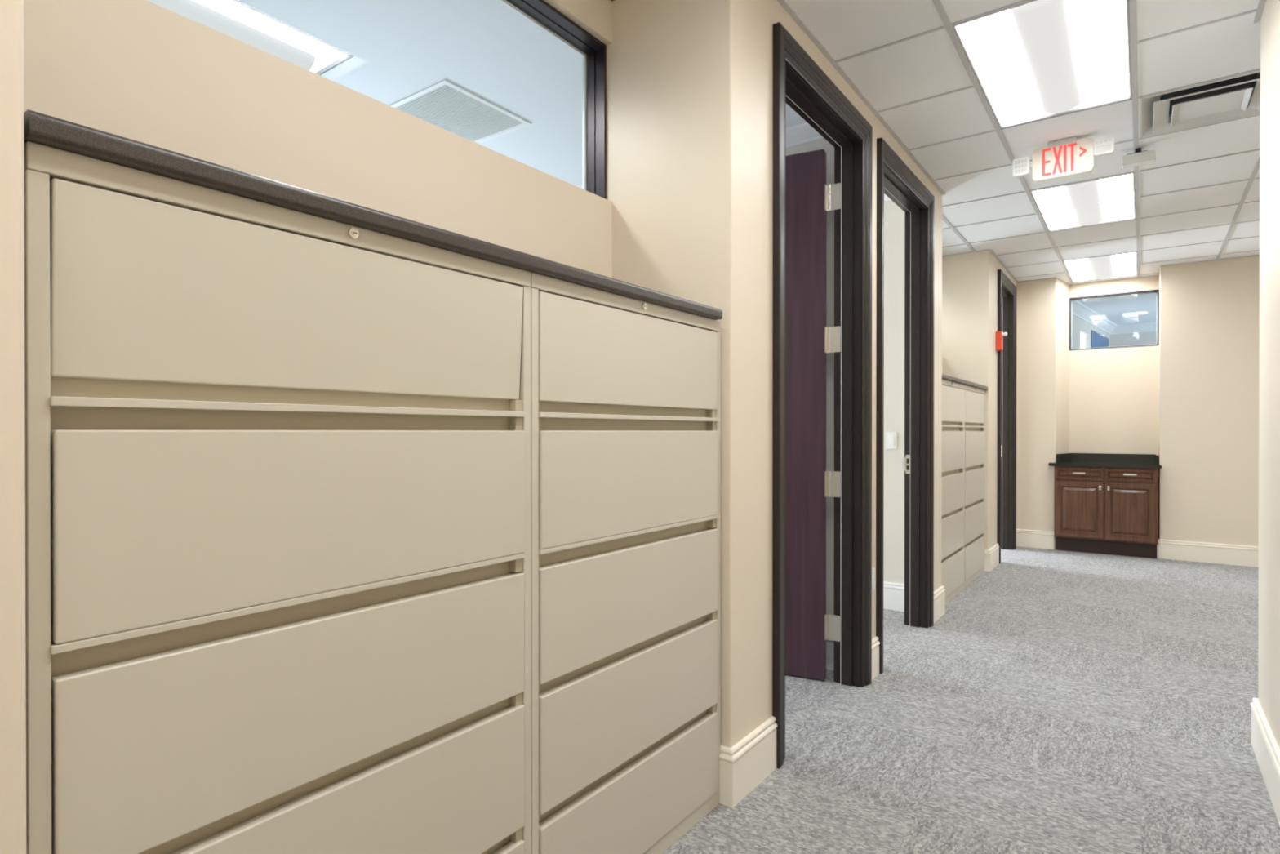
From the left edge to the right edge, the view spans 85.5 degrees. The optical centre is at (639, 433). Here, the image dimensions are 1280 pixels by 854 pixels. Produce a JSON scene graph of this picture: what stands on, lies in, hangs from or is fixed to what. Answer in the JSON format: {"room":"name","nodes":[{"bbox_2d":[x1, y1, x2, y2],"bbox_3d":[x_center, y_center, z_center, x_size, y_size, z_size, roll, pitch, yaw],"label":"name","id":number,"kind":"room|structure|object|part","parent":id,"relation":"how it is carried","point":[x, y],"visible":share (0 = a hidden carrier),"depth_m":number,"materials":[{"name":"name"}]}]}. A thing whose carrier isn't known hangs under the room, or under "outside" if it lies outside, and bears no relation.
{"room":"office","nodes":[
{"label":"office","id":0,"kind":"room"},
{"bbox_2d":[0,0,26,853],"bbox_3d":[-1.868,-0.220,-0.096,0.645,2.980,2.851,0,0,36],"label":"wall pier","id":1,"kind":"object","parent":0,"point":[12,381],"visible":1,"depth_m":0.86,"materials":[{"name":"beige paint"}]},
{"bbox_2d":[23,0,612,278],"bbox_3d":[-0.699,-0.228,1.951,0.130,2.980,1.834,0,0,36],"label":"wall","id":2,"kind":"structure","parent":0,"point":[144,71],"depth_m":1.65,"materials":[{"name":"beige paint"}]},
{"bbox_2d":[497,0,606,199],"bbox_3d":[-0.678,-1.191,1.999,0.102,0.605,1.724,0,0,36],"label":"window","id":3,"kind":"structure","parent":2,"relation":"in","point":[593,51],"depth_m":2.66,"materials":[{"name":"brown metal"}]},
{"bbox_2d":[236,0,1266,324],"bbox_3d":[2.252,-1.757,5.050,7.700,0.185,16.170,0,0,36],"label":"ceiling","id":4,"kind":"structure","parent":0,"point":[906,60],"depth_m":3.46,"materials":[{"name":"white tile"}]},
{"bbox_2d":[146,0,351,75],"bbox_3d":[-1.849,-1.714,2.740,0.584,0.141,1.176,0,0,36],"label":"ceiling light","id":5,"kind":"object","parent":4,"relation":"attached to","point":[234,19],"visible":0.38,"depth_m":2.93,"materials":[{"name":"white plastic"}]},
{"bbox_3d":[-1.511,-1.707,3.205,0.566,0.081,0.006,0,0,36],"label":"plate","id":6,"kind":"part","parent":5,"relation":"part of","materials":[{"name":"white paint"}]},
{"bbox_2d":[389,79,531,143],"bbox_3d":[-0.970,-1.659,3.634,0.550,0.010,0.570,0,0,36],"label":"ceiling vent","id":7,"kind":"object","parent":4,"relation":"in","point":[464,113],"visible":0.69,"depth_m":3.57,"materials":[{"name":"white metal"}]},
{"bbox_2d":[952,0,1132,128],"bbox_3d":[1.853,-1.716,3.122,0.584,0.141,1.176,0,0,36],"label":"ceiling light","id":8,"kind":"object","parent":4,"relation":"attached to","point":[1033,60],"visible":0.95,"depth_m":3.10,"materials":[{"name":"white paint"}]},
{"bbox_2d":[1008,0,1084,113],"bbox_3d":[1.853,-1.671,3.122,0.196,0.052,1.076,0,0,36],"label":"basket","id":9,"kind":"object","parent":8,"relation":"on","point":[1043,28],"depth_m":3.00,"materials":[{"name":"grey plastic"}]},
{"bbox_3d":[2.191,-1.708,3.587,0.566,0.081,0.006,0,0,36],"label":"plate","id":10,"kind":"part","parent":8,"relation":"part of","materials":[{"name":"white paint"}]},
{"bbox_2d":[1013,136,1114,182],"bbox_3d":[2.406,-1.562,3.943,0.489,0.204,0.101,0,0,36],"label":"exit sign","id":11,"kind":"object","parent":4,"relation":"hanging from","point":[1069,157],"visible":1,"depth_m":3.91,"materials":[{"name":"white plastic"}]},
{"bbox_2d":[1013,156,1032,177],"bbox_3d":[2.239,-1.556,4.034,0.112,0.100,0.051,0,0,36],"label":"lamp","id":12,"kind":"object","parent":11,"relation":"attached to","point":[1021,166],"depth_m":4.02,"materials":[{"name":"white plastic"}]},
{"bbox_2d":[1093,136,1114,156],"bbox_3d":[2.546,-1.577,3.811,0.107,0.088,0.051,0,0,36],"label":"lamp","id":13,"kind":"object","parent":11,"relation":"attached to","point":[1103,146],"depth_m":3.79,"materials":[{"name":"white plastic"}]},
{"bbox_2d":[1030,173,1135,231],"bbox_3d":[3.264,-1.723,5.063,0.584,0.141,1.176,0,0,36],"label":"ceiling light","id":14,"kind":"object","parent":4,"relation":"attached to","point":[1085,197],"visible":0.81,"depth_m":5.09,"materials":[{"name":"white paint"}]},
{"bbox_2d":[1064,179,1105,225],"bbox_3d":[3.264,-1.679,5.063,0.196,0.052,1.076,0,0,36],"label":"basket","id":15,"kind":"object","parent":14,"relation":"on","point":[1085,197],"depth_m":4.96,"materials":[{"name":"grey plastic"}]},
{"bbox_3d":[3.602,-1.716,5.528,0.566,0.081,0.006,0,0,36],"label":"plate","id":16,"kind":"part","parent":14,"relation":"part of","materials":[{"name":"white paint"}]},
{"bbox_2d":[1062,252,1137,282],"bbox_3d":[4.675,-1.730,7.005,0.584,0.141,1.176,0,0,36],"label":"ceiling light","id":17,"kind":"object","parent":4,"relation":"attached to","point":[1125,264],"visible":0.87,"depth_m":7.10,"materials":[{"name":"white paint"}]},
{"bbox_2d":[1087,255,1115,279],"bbox_3d":[4.675,-1.686,7.005,0.196,0.052,1.076,0,0,36],"label":"basket","id":18,"kind":"object","parent":17,"relation":"on","point":[1102,267],"depth_m":6.93,"materials":[{"name":"grey plastic"}]},
{"bbox_3d":[5.013,-1.723,7.470,0.566,0.081,0.006,0,0,36],"label":"plate","id":19,"kind":"part","parent":17,"relation":"part of","materials":[{"name":"white paint"}]},
{"bbox_2d":[1121,147,1155,168],"bbox_3d":[2.909,-1.618,4.036,0.160,0.088,0.070,0,0,36],"label":"ceiling sensor","id":20,"kind":"object","parent":4,"relation":"attached to","point":[1139,157],"visible":1,"depth_m":4.02,"materials":[{"name":"white plastic"}]},
{"bbox_2d":[1128,311,1149,314],"bbox_3d":[7.072,-1.714,9.812,0.250,0.008,0.250,0,0,36],"label":"recessed light","id":21,"kind":"object","parent":4,"relation":"in","point":[1141,312],"visible":1,"depth_m":9.78,"materials":[{"name":"white"}]},
{"bbox_2d":[1137,71,1260,138],"bbox_3d":[2.874,-1.693,3.492,0.584,0.102,0.576,0,0,36],"label":"ceiling vent","id":22,"kind":"object","parent":4,"relation":"in","point":[1232,98],"visible":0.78,"depth_m":3.51,"materials":[{"name":"white metal"}]},
{"bbox_3d":[2.874,-1.650,3.492,0.304,0.016,0.304,0,0,36],"label":"plate","id":23,"kind":"part","parent":22,"relation":"part of","materials":[{"name":"white metal"}]},
{"bbox_2d":[606,0,942,747],"bbox_3d":[0.947,-0.234,3.778,0.645,2.980,3.058,0,0,36],"label":"wall","id":24,"kind":"structure","parent":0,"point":[690,82],"depth_m":2.49,"materials":[{"name":"beige paint"}]},
{"bbox_2d":[719,715,777,808],"bbox_3d":[0.389,1.165,2.488,0.066,0.192,0.348,0,0,36],"label":"baseboard","id":25,"kind":"structure","parent":24,"relation":"attached to","point":[744,766],"depth_m":2.42,"materials":[{"name":"white paint"}]},
{"bbox_2d":[772,22,872,768],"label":"door frame","id":26,"kind":"structure","parent":24,"relation":"attached to","point":[802,340],"depth_m":3.46,"materials":[{"name":"brown wood"}]},
{"bbox_2d":[871,568,875,591],"bbox_3d":[1.203,0.756,3.579,0.008,0.116,0.072,0,0,36],"label":"wall outlet","id":27,"kind":"object","parent":24,"relation":"attached to","point":[873,569],"visible":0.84,"depth_m":3.58,"materials":[{"name":"white plastic"}]},
{"bbox_2d":[871,573,874,587],"bbox_3d":[1.205,0.756,3.577,0.002,0.072,0.032,0,0,36],"label":"socket","id":28,"kind":"object","parent":27,"relation":"attached to","point":[873,574],"depth_m":3.57,"materials":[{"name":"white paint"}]},
{"bbox_2d":[871,635,879,679],"bbox_3d":[1.204,1.160,3.571,0.022,0.192,0.157,0,0,36],"label":"baseboard","id":29,"kind":"structure","parent":24,"relation":"attached to","point":[875,642],"depth_m":3.58,"materials":[{"name":"white paint"}]},
{"bbox_2d":[875,137,934,673],"bbox_3d":[1.527,-0.148,4.124,0.171,2.805,1.125,0,0,36],"label":"door frame","id":30,"kind":"structure","parent":24,"relation":"attached to","point":[895,180],"depth_m":4.48,"materials":[{"name":"brown wood"}]},
{"bbox_3d":[1.462,-0.148,4.171,0.012,2.805,1.125,0,0,36],"label":"casing","id":31,"kind":"part","parent":30,"relation":"part of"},
{"bbox_3d":[1.745,0.198,4.531,0.042,0.124,0.012,0,0,36],"label":"strike plate","id":32,"kind":"part","parent":30,"relation":"part of","materials":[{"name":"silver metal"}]},
{"bbox_2d":[933,585,945,622],"bbox_3d":[2.009,1.156,4.702,0.048,0.192,0.368,0,0,36],"label":"baseboard","id":33,"kind":"structure","parent":24,"relation":"attached to","point":[940,593],"depth_m":4.71,"materials":[{"name":"white paint"}]},
{"bbox_2d":[785,138,834,614],"bbox_3d":[-0.394,-0.238,4.785,3.737,2.980,0.100,0,0,36],"label":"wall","id":34,"kind":"structure","parent":0,"point":[823,144],"depth_m":3.70,"materials":[{"name":"beige paint"}]},
{"bbox_2d":[577,122,824,188],"bbox_3d":[-0.444,-1.628,4.710,3.737,0.080,0.072,0,0,36],"label":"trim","id":35,"kind":"structure","parent":34,"relation":"attached to","point":[803,133],"depth_m":3.75,"materials":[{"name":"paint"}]},
{"bbox_2d":[826,639,834,671],"bbox_3d":[-0.430,1.156,4.741,3.737,0.192,0.022,0,0,36],"label":"baseboard","id":36,"kind":"structure","parent":34,"relation":"attached to","point":[829,643],"depth_m":3.68,"materials":[{"name":"white paint"}]},
{"bbox_2d":[883,200,904,583],"bbox_3d":[0.444,-0.243,5.939,3.736,2.980,0.033,0,0,36],"label":"wall","id":37,"kind":"structure","parent":0,"point":[894,216],"depth_m":4.93,"materials":[{"name":"beige paint"}]},
{"bbox_2d":[885,431,897,448],"bbox_3d":[1.792,0.046,4.934,0.076,0.120,0.010,0,0,36],"label":"light switch","id":38,"kind":"object","parent":37,"relation":"attached to","point":[891,437],"visible":1,"depth_m":4.93,"materials":[{"name":"white plastic"}]},
{"bbox_2d":[883,581,904,611],"bbox_3d":[0.429,1.151,5.922,3.737,0.192,0.022,0,0,36],"label":"baseboard","id":39,"kind":"structure","parent":37,"relation":"attached to","point":[893,593],"depth_m":4.92,"materials":[{"name":"white paint"}]},
{"bbox_2d":[662,546,1279,853],"bbox_3d":[2.490,1.280,5.303,8.000,0.060,16.900,0,0,36],"label":"floor","id":40,"kind":"structure","parent":0,"point":[1061,701],"depth_m":2.95,"materials":[{"name":"grey carpet"}]},
{"bbox_2d":[24,141,531,853],"bbox_3d":[-0.712,0.442,1.401,0.483,1.645,0.910,0,0,36],"label":"filing cabinet","id":41,"kind":"object","parent":40,"relation":"on","point":[277,557],"visible":1,"depth_m":1.14,"materials":[{"name":"beige metal"}]},
{"bbox_3d":[-0.537,-0.210,1.271,0.026,0.262,0.857,4,2,36],"label":"drawer","id":42,"kind":"part","parent":41,"relation":"part of","materials":[{"name":"beige metal"}]},
{"bbox_3d":[-0.540,-0.045,1.271,0.052,0.012,0.861,0,0,36],"label":"shelf rail","id":43,"kind":"part","parent":41,"relation":"part of","materials":[{"name":"beige metal"}]},
{"bbox_3d":[-0.529,0.135,1.266,0.026,0.284,0.857,0,0,36],"label":"drawer","id":44,"kind":"part","parent":41,"relation":"part of","materials":[{"name":"beige metal"}]},
{"bbox_3d":[-0.540,0.283,1.272,0.052,0.011,0.861,0,0,36],"label":"shelf rail","id":45,"kind":"part","parent":41,"relation":"part of","materials":[{"name":"beige metal"}]},
{"bbox_3d":[-0.530,0.462,1.268,0.026,0.276,0.857,0,0,36],"label":"drawer","id":46,"kind":"part","parent":41,"relation":"part of","materials":[{"name":"beige metal"}]},
{"bbox_3d":[-0.530,0.772,1.269,0.026,0.282,0.857,0,0,36],"label":"drawer","id":47,"kind":"part","parent":41,"relation":"part of","materials":[{"name":"beige metal"}]},
{"bbox_2d":[23,109,722,319],"bbox_3d":[-0.453,-0.400,1.746,0.507,0.034,1.784,0,0,36],"label":"countertop","id":48,"kind":"structure","parent":41,"relation":"on","point":[39,128],"depth_m":1.16,"materials":[{"name":"brown stone"}]},
{"bbox_3d":[-0.530,1.078,1.270,0.026,0.264,0.857,0,0,36],"label":"drawer","id":49,"kind":"part","parent":41,"relation":"part of","materials":[{"name":"beige metal"}]},
{"bbox_2d":[530,272,720,853],"bbox_3d":[-0.179,0.439,2.135,0.483,1.645,0.902,0,0,36],"label":"filing cabinet","id":50,"kind":"object","parent":40,"relation":"on","point":[625,392],"visible":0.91,"depth_m":1.91,"materials":[{"name":"beige metal"}]},
{"bbox_3d":[0.001,-0.212,2.002,0.026,0.262,0.849,0,0,36],"label":"drawer","id":51,"kind":"part","parent":50,"relation":"part of","materials":[{"name":"beige metal"}]},
{"bbox_3d":[0.004,1.075,2.005,0.026,0.264,0.849,0,0,36],"label":"drawer","id":52,"kind":"part","parent":50,"relation":"part of","materials":[{"name":"beige metal"}]},
{"bbox_3d":[0.004,0.769,2.004,0.026,0.282,0.849,0,0,36],"label":"drawer","id":53,"kind":"part","parent":50,"relation":"part of","materials":[{"name":"beige metal"}]},
{"bbox_3d":[0.004,0.459,2.003,0.026,0.276,0.849,0,0,36],"label":"drawer","id":54,"kind":"part","parent":50,"relation":"part of","materials":[{"name":"beige metal"}]},
{"bbox_3d":[-0.006,0.280,2.007,0.052,0.011,0.853,0,0,36],"label":"shelf rail","id":55,"kind":"part","parent":50,"relation":"part of","materials":[{"name":"beige metal"}]},
{"bbox_3d":[-0.006,-0.048,2.006,0.052,0.012,0.853,0,0,36],"label":"shelf rail","id":56,"kind":"part","parent":50,"relation":"part of","materials":[{"name":"beige metal"}]},
{"bbox_3d":[0.005,0.132,2.001,0.026,0.284,0.849,0,0,36],"label":"drawer","id":57,"kind":"part","parent":50,"relation":"part of","materials":[{"name":"beige metal"}]},
{"bbox_2d":[941,378,964,604],"bbox_3d":[2.162,0.427,5.356,0.483,1.645,0.905,0,0,36],"label":"filing cabinet","id":58,"kind":"object","parent":40,"relation":"on","point":[953,393],"visible":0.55,"depth_m":5.24,"materials":[{"name":"beige metal"}]},
{"bbox_3d":[2.344,1.063,5.226,0.026,0.264,0.852,0,0,36],"label":"drawer","id":59,"kind":"part","parent":58,"relation":"part of","materials":[{"name":"beige metal"}]},
{"bbox_3d":[2.344,0.757,5.225,0.026,0.282,0.852,0,0,36],"label":"drawer","id":60,"kind":"part","parent":58,"relation":"part of","materials":[{"name":"beige metal"}]},
{"bbox_3d":[2.334,0.268,5.228,0.052,0.011,0.856,0,0,36],"label":"shelf rail","id":61,"kind":"part","parent":58,"relation":"part of","materials":[{"name":"beige metal"}]},
{"bbox_3d":[2.344,0.447,5.224,0.026,0.276,0.852,0,0,36],"label":"drawer","id":62,"kind":"part","parent":58,"relation":"part of","materials":[{"name":"beige metal"}]},
{"bbox_3d":[2.345,0.120,5.222,0.026,0.284,0.852,0,0,36],"label":"drawer","id":63,"kind":"part","parent":58,"relation":"part of","materials":[{"name":"beige metal"}]},
{"bbox_3d":[2.342,-0.224,5.223,0.026,0.262,0.852,0,0,36],"label":"drawer","id":64,"kind":"part","parent":58,"relation":"part of","materials":[{"name":"beige metal"}]},
{"bbox_3d":[2.334,-0.060,5.227,0.052,0.012,0.856,0,0,36],"label":"shelf rail","id":65,"kind":"part","parent":58,"relation":"part of","materials":[{"name":"beige metal"}]},
{"bbox_2d":[942,373,987,390],"bbox_3d":[2.428,-0.415,5.711,0.507,0.034,1.802,0,0,36],"label":"countertop","id":66,"kind":"structure","parent":58,"relation":"on","point":[946,377],"depth_m":5.44,"materials":[{"name":"brown stone"}]},
{"bbox_2d":[964,385,985,587],"bbox_3d":[2.691,0.424,6.085,0.483,1.645,0.893,0,0,36],"label":"filing cabinet","id":67,"kind":"object","parent":40,"relation":"on","point":[974,397],"visible":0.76,"depth_m":5.90,"materials":[{"name":"beige metal"}]},
{"bbox_3d":[2.874,1.060,5.955,0.026,0.264,0.840,0,0,36],"label":"drawer","id":68,"kind":"part","parent":67,"relation":"part of","materials":[{"name":"beige metal"}]},
{"bbox_3d":[2.874,0.754,5.954,0.026,0.282,0.840,0,0,36],"label":"drawer","id":69,"kind":"part","parent":67,"relation":"part of","materials":[{"name":"beige metal"}]},
{"bbox_3d":[2.874,0.444,5.953,0.026,0.276,0.840,0,0,36],"label":"drawer","id":70,"kind":"part","parent":67,"relation":"part of","materials":[{"name":"beige metal"}]},
{"bbox_3d":[2.871,-0.227,5.952,0.026,0.262,0.840,0,0,36],"label":"drawer","id":71,"kind":"part","parent":67,"relation":"part of","materials":[{"name":"beige metal"}]},
{"bbox_3d":[2.864,0.265,5.957,0.052,0.011,0.844,0,0,36],"label":"shelf rail","id":72,"kind":"part","parent":67,"relation":"part of","materials":[{"name":"beige metal"}]},
{"bbox_3d":[2.864,-0.063,5.956,0.052,0.012,0.844,0,0,36],"label":"shelf rail","id":73,"kind":"part","parent":67,"relation":"part of","materials":[{"name":"beige metal"}]},
{"bbox_3d":[2.874,0.117,5.951,0.026,0.284,0.840,0,0,36],"label":"drawer","id":74,"kind":"part","parent":67,"relation":"part of","materials":[{"name":"beige metal"}]},
{"bbox_2d":[1053,466,1158,558],"bbox_3d":[4.924,0.790,7.320,0.889,0.904,0.612,0,0,36],"label":"base cabinet","id":75,"kind":"object","parent":40,"relation":"on","point":[1104,510],"visible":0.99,"depth_m":7.10,"materials":[{"name":"brown wood"}]},
{"bbox_3d":[4.576,0.408,7.213,0.110,0.017,0.032,0,0,36],"label":"handle","id":76,"kind":"part","parent":75,"relation":"part of","materials":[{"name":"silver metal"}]},
{"bbox_3d":[4.590,0.417,7.233,0.426,0.120,0.022,0,0,36],"label":"drawer","id":77,"kind":"part","parent":75,"relation":"part of","materials":[{"name":"brown wood"}]},
{"bbox_3d":[4.590,0.787,7.234,0.426,0.580,0.022,0,0,36],"label":"door","id":78,"kind":"part","parent":75,"relation":"part of","materials":[{"name":"brown wood"}]},
{"bbox_2d":[1048,453,1161,468],"bbox_3d":[4.924,0.276,7.340,0.964,0.124,0.632,0,0,36],"label":"countertop","id":79,"kind":"structure","parent":75,"relation":"on","point":[1086,460],"depth_m":7.42,"materials":[{"name":"black stone"}]},
{"bbox_3d":[4.927,0.409,6.958,0.110,0.017,0.032,0,0,36],"label":"handle","id":80,"kind":"part","parent":75,"relation":"part of","materials":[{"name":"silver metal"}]},
{"bbox_3d":[4.941,0.418,6.978,0.416,0.120,0.022,0,0,36],"label":"drawer","id":81,"kind":"part","parent":75,"relation":"part of","materials":[{"name":"brown wood"}]},
{"bbox_3d":[4.941,0.788,6.980,0.416,0.580,0.022,0,0,36],"label":"door","id":82,"kind":"part","parent":75,"relation":"part of","materials":[{"name":"brown wood"}]},
{"bbox_2d":[942,250,1016,549],"bbox_3d":[3.439,-0.248,7.208,0.645,2.980,1.793,0,0,36],"label":"wall","id":83,"kind":"structure","parent":0,"point":[969,280],"depth_m":6.41,"materials":[{"name":"beige paint"}]},
{"bbox_2d":[984,542,999,571],"bbox_3d":[3.290,1.149,6.480,0.066,0.192,0.474,0,0,36],"label":"baseboard","id":84,"kind":"structure","parent":83,"relation":"attached to","point":[991,555],"depth_m":6.34,"materials":[{"name":"white paint"}]},
{"bbox_2d":[995,331,1007,351],"bbox_3d":[3.444,-0.885,6.586,0.092,0.176,0.090,0,0,36],"label":"fire alarm","id":85,"kind":"object","parent":83,"relation":"attached to","point":[999,335],"visible":1,"depth_m":6.57,"materials":[{"name":"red plastic"}]},
{"bbox_2d":[996,269,1016,563],"bbox_3d":[3.697,-0.170,7.112,0.171,2.825,1.035,0,0,36],"label":"door frame","id":86,"kind":"structure","parent":83,"relation":"attached to","point":[1006,290],"depth_m":7.43,"materials":[{"name":"brown wood"}]},
{"bbox_2d":[1016,277,1069,549],"bbox_3d":[4.536,-0.250,7.778,0.461,2.980,0.620,0,0,36],"label":"wall","id":87,"kind":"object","parent":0,"point":[1042,306],"visible":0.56,"depth_m":7.56,"materials":[{"name":"beige paint"}]},
{"bbox_2d":[1016,528,1053,549],"bbox_3d":[4.308,1.145,7.553,0.363,0.192,0.022,0,0,36],"label":"baseboard","id":88,"kind":"object","parent":87,"relation":"attached to","point":[1024,537],"visible":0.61,"depth_m":7.54,"materials":[{"name":"white paint"}]},
{"bbox_2d":[1072,315,1110,349],"bbox_3d":[6.031,-0.282,9.575,4.253,3.030,0.488,0,0,-41],"label":"wall","id":89,"kind":"structure","parent":0,"point":[1079,326],"depth_m":9.70,"materials":[{"name":"beige paint"}]},
{"bbox_2d":[1080,333,1085,348],"bbox_3d":[6.238,-1.148,9.802,0.005,0.560,0.606,0,0,44],"label":"window","id":90,"kind":"structure","parent":89,"relation":"in","point":[1082,337],"depth_m":9.90,"materials":[{"name":"white"}]},
{"bbox_2d":[1091,329,1108,347],"bbox_3d":[6.988,-0.840,10.513,0.015,1.340,1.282,0,0,43],"label":"trim","id":91,"kind":"structure","parent":89,"relation":"attached to","point":[1098,340],"depth_m":10.38,"materials":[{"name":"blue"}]},
{"bbox_2d":[1072,300,1155,334],"bbox_3d":[6.783,-1.652,9.747,5.075,0.130,2.055,0,0,-19],"label":"trim","id":92,"kind":"structure","parent":89,"relation":"attached to","point":[1080,310],"depth_m":10.49,"materials":[{"name":"white paint"}]},
{"bbox_2d":[1069,275,1159,453],"bbox_3d":[5.197,-0.249,7.608,1.008,2.980,0.120,0,0,36],"label":"wall","id":93,"kind":"structure","parent":0,"point":[1113,393],"depth_m":7.55,"materials":[{"name":"beige paint"}]},
{"bbox_2d":[1056,453,1159,464],"bbox_3d":[4.980,0.260,7.382,0.882,0.092,0.497,0,0,36],"label":"backsplash","id":94,"kind":"structure","parent":93,"relation":"attached to","point":[1063,457],"depth_m":7.53,"materials":[{"name":"black stone"}]},
{"bbox_2d":[1069,289,1159,351],"bbox_3d":[5.189,-1.234,7.593,0.806,0.592,0.070,0,0,36],"label":"window","id":95,"kind":"structure","parent":93,"relation":"attached to","point":[1157,291],"depth_m":7.57,"materials":[{"name":"brown metal"}]},
{"bbox_2d":[1110,331,1155,346],"bbox_3d":[8.763,-0.284,10.257,3.320,3.030,0.100,0,0,36],"label":"wall","id":96,"kind":"structure","parent":0,"point":[1140,338],"depth_m":10.91,"materials":[{"name":"beige paint"}]},
{"bbox_2d":[1158,255,1259,546],"bbox_3d":[6.422,-0.245,6.409,2.584,2.980,0.620,0,0,36],"label":"wall","id":97,"kind":"structure","parent":0,"point":[1208,392],"depth_m":6.70,"materials":[{"name":"beige paint"}]},
{"bbox_2d":[1156,538,1258,567],"bbox_3d":[6.185,1.150,6.208,2.486,0.192,0.052,0,0,36],"label":"baseboard","id":98,"kind":"structure","parent":97,"relation":"attached to","point":[1192,551],"depth_m":6.68,"materials":[{"name":"white paint"}]},
{"bbox_2d":[1257,0,1279,749],"bbox_3d":[1.582,-0.218,-0.458,2.342,2.980,6.320,0,0,36],"label":"wall","id":99,"kind":"structure","parent":0,"point":[1268,628],"depth_m":2.55,"materials":[{"name":"beige paint"}]},
{"bbox_2d":[1249,697,1279,825],"bbox_3d":[1.531,1.176,-0.403,2.244,0.192,6.342,0,0,36],"label":"baseboard","id":100,"kind":"structure","parent":99,"relation":"attached to","point":[1266,749],"depth_m":2.48,"materials":[{"name":"white paint"}]}
]}

